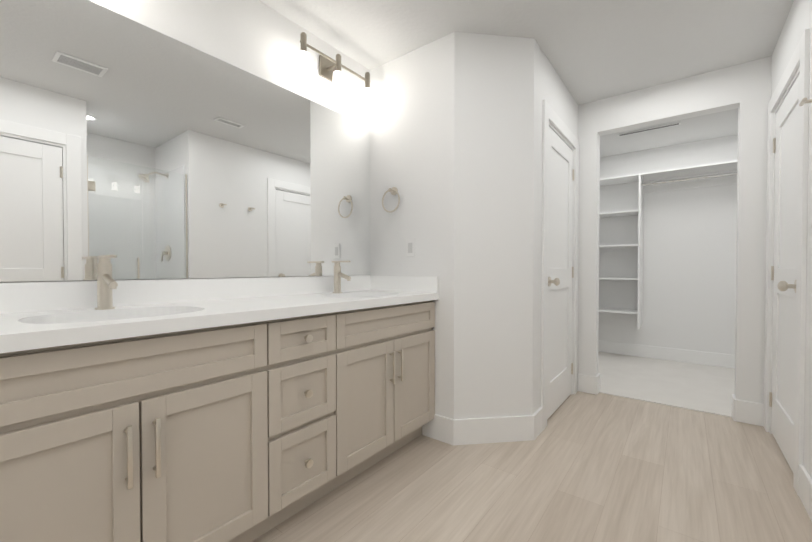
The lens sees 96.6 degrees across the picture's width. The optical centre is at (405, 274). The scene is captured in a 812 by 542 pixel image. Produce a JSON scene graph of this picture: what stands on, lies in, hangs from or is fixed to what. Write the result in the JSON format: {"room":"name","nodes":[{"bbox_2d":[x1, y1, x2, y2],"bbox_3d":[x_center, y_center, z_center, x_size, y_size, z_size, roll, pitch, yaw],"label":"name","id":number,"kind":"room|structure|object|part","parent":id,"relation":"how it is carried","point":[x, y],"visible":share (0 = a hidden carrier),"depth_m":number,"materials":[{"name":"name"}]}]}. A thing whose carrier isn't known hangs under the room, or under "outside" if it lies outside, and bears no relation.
{"room":"bathroom","nodes":[
{"label":"bathroom","id":0,"kind":"room"},
{"bbox_2d":[0,0,369,282],"bbox_3d":[-1.339,-0.193,1.240,0.110,2.440,3.630,1,1,38],"label":"wall","id":1,"kind":"structure","parent":0,"point":[258,38],"depth_m":1.86,"materials":[{"name":"paint"}]},
{"bbox_2d":[0,0,370,281],"bbox_3d":[-0.843,-0.502,1.779,0.005,1.036,1.936,1,1,38],"label":"mirror","id":2,"kind":"object","parent":1,"relation":"attached to","point":[140,151],"visible":1,"depth_m":1.51,"materials":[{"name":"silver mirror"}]},
{"bbox_2d":[0,276,371,314],"bbox_3d":[-0.837,0.070,1.784,0.020,0.099,1.938,1,1,38],"label":"backsplash","id":3,"kind":"structure","parent":1,"relation":"attached to","point":[13,296],"depth_m":1.52,"materials":[{"name":"white stone"}]},
{"bbox_2d":[297,32,372,106],"bbox_3d":[-0.433,-1.213,2.188,0.144,0.215,0.572,1,1,38],"label":"sconce","id":4,"kind":"object","parent":1,"relation":"attached to","point":[329,70],"visible":1,"depth_m":2.15,"materials":[{"name":"white glass"}]},
{"bbox_2d":[372,276,438,290],"bbox_3d":[-0.024,0.062,2.368,0.553,0.099,0.020,1,1,38],"label":"backsplash","id":5,"kind":"structure","parent":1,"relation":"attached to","point":[379,283],"depth_m":2.34,"materials":[{"name":"white stone"}]},
{"bbox_2d":[370,32,577,418],"bbox_3d":[0.607,-0.215,2.827,1.030,2.440,1.480,1,1,38],"label":"wall block","id":6,"kind":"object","parent":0,"point":[456,139],"visible":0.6,"depth_m":2.19,"materials":[{"name":"paint"}]},
{"bbox_2d":[382,187,399,212],"bbox_3d":[-0.094,-0.493,2.390,0.155,0.174,0.060,1,1,38],"label":"towel ring","id":7,"kind":"object","parent":6,"relation":"attached to","point":[393,190],"visible":1,"depth_m":2.39,"materials":[{"name":"silver metal"}]},
{"bbox_2d":[406,239,414,256],"bbox_3d":[0.029,-0.170,2.332,0.070,0.115,0.008,1,1,38],"label":"electrical outlet","id":8,"kind":"object","parent":6,"relation":"attached to","point":[410,247],"visible":1,"depth_m":2.33,"materials":[{"name":"white plastic"}]},
{"bbox_2d":[541,99,578,429],"bbox_3d":[1.124,-0.058,2.733,0.126,2.130,0.940,1,1,38],"label":"door frame","id":9,"kind":"structure","parent":6,"relation":"attached to","point":[551,119],"depth_m":2.39,"materials":[{"name":"paint"}]},
{"bbox_2d":[547,127,573,418],"bbox_3d":[1.174,-0.006,2.700,0.106,2.003,0.726,1,1,38],"label":"door","id":10,"kind":"structure","parent":6,"relation":"in","point":[560,267],"depth_m":2.72,"materials":[{"name":"paint"}]},
{"bbox_3d":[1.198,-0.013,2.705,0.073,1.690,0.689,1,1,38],"label":"knob","id":11,"kind":"part","parent":10,"relation":"part of","materials":[{"name":"white wood"}]},
{"bbox_2d":[259,0,793,157],"bbox_3d":[0.879,-1.446,1.469,3.320,0.060,6.950,1,1,38],"label":"ceiling","id":12,"kind":"structure","parent":0,"point":[594,50],"depth_m":2.14,"materials":[{"name":"paint"}]},
{"bbox_2d":[618,122,680,135],"bbox_3d":[2.406,-1.439,3.594,0.520,0.010,0.060,1,1,38],"label":"ceiling vent","id":13,"kind":"object","parent":12,"relation":"in","point":[652,128],"visible":0.96,"depth_m":3.57,"materials":[{"name":"white metal"}]},
{"bbox_2d":[251,391,811,541],"bbox_3d":[0.334,1.059,0.797,3.320,0.050,5.165,1,1,38],"label":"floor","id":14,"kind":"structure","parent":0,"point":[589,467],"depth_m":1.72,"materials":[{"name":"brown wood"}]},
{"bbox_2d":[0,299,438,541],"bbox_3d":[-0.609,0.593,1.628,0.580,0.860,1.918,1,1,38],"label":"bathroom vanity","id":15,"kind":"object","parent":14,"relation":"on","point":[219,410],"depth_m":1.17,"materials":[{"name":"paint"}]},
{"bbox_2d":[0,291,438,346],"bbox_3d":[-0.618,0.142,1.616,0.573,0.041,1.938,1,1,38],"label":"countertop","id":16,"kind":"structure","parent":15,"relation":"on","point":[15,326],"depth_m":1.26,"materials":[{"name":"white stone"}]},
{"bbox_2d":[96,255,119,310],"bbox_3d":[-1.067,0.029,1.292,0.150,0.195,0.058,1,1,38],"label":"faucet","id":17,"kind":"object","parent":16,"relation":"on","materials":[{"name":"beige metal"}]},
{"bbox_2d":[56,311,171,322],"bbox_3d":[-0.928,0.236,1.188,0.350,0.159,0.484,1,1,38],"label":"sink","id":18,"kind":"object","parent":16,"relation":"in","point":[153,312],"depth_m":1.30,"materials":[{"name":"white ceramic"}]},
{"bbox_2d":[332,261,351,290],"bbox_3d":[-0.389,0.016,2.171,0.150,0.195,0.058,1,1,38],"label":"faucet","id":19,"kind":"object","parent":16,"relation":"on","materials":[{"name":"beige metal"}]},
{"bbox_2d":[598,352,734,417],"bbox_3d":[2.576,1.018,3.456,2.220,0.058,1.785,1,1,38],"label":"floor","id":20,"kind":"structure","parent":0,"point":[700,388],"depth_m":3.31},
{"bbox_2d":[598,135,737,354],"bbox_3d":[3.087,-0.233,4.102,2.220,2.440,0.110,1,1,38],"label":"wall","id":21,"kind":"structure","parent":0,"point":[689,269],"depth_m":4.08,"materials":[{"name":"paint"}]},
{"bbox_2d":[599,160,736,328],"bbox_3d":[2.945,-0.249,3.916,1.996,1.719,0.355,1,1,38],"label":"closet shelf","id":22,"kind":"object","parent":21,"relation":"attached to","point":[707,175],"visible":0.54,"depth_m":4.00,"materials":[{"name":"wood"}]},
{"bbox_3d":[3.139,-1.030,3.626,1.309,0.111,0.032,1,1,38],"label":"rod","id":23,"kind":"part","parent":22,"relation":"part of","materials":[{"name":"white metal"}]},
{"bbox_2d":[577,56,771,403],"bbox_3d":[2.030,-0.213,2.732,2.220,2.440,0.110,1,1,38],"label":"wall","id":24,"kind":"structure","parent":0,"point":[744,89],"depth_m":2.52,"materials":[{"name":"paint"}]},
{"bbox_2d":[769,0,811,478],"bbox_3d":[1.886,-0.198,1.637,0.110,2.440,1.800,1,1,38],"label":"wall","id":25,"kind":"structure","parent":0,"point":[798,22],"depth_m":1.63,"materials":[{"name":"paint"}]},
{"bbox_2d":[422,340,811,520],"bbox_3d":[0.903,0.949,1.484,2.240,0.150,6.730,1,1,38],"label":"baseboard","id":26,"kind":"structure","parent":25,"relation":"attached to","point":[450,431],"depth_m":2.23,"materials":[{"name":"paint"}]},
{"bbox_2d":[771,74,799,473],"bbox_3d":[2.117,0.004,1.993,0.035,2.003,0.698,1,1,38],"label":"door","id":27,"kind":"structure","parent":25,"relation":"in","point":[785,266],"depth_m":2.04,"materials":[{"name":"paint"}]},
{"bbox_2d":[769,138,795,406],"bbox_3d":[2.089,-0.004,2.042,0.073,1.690,0.669,1,1,38],"label":"hardware piece","id":28,"kind":"object","parent":27,"relation":"attached to","point":[783,285],"depth_m":1.82,"materials":[{"name":"silver metal"}]},
{"bbox_2d":[764,28,809,495],"bbox_3d":[2.137,-0.048,1.977,0.126,2.130,0.920,1,1,38],"label":"door frame","id":29,"kind":"structure","parent":25,"relation":"attached to","point":[800,57],"depth_m":1.70,"materials":[{"name":"paint"}]},
{"bbox_2d":[799,98,811,105],"bbox_3d":[1.658,-0.706,1.478,0.062,0.048,0.056,1,1,38],"label":"robe hook","id":30,"kind":"object","parent":25,"relation":"attached to","point":[803,101],"visible":1,"depth_m":1.46,"materials":[{"name":"silver metal"}]}
]}

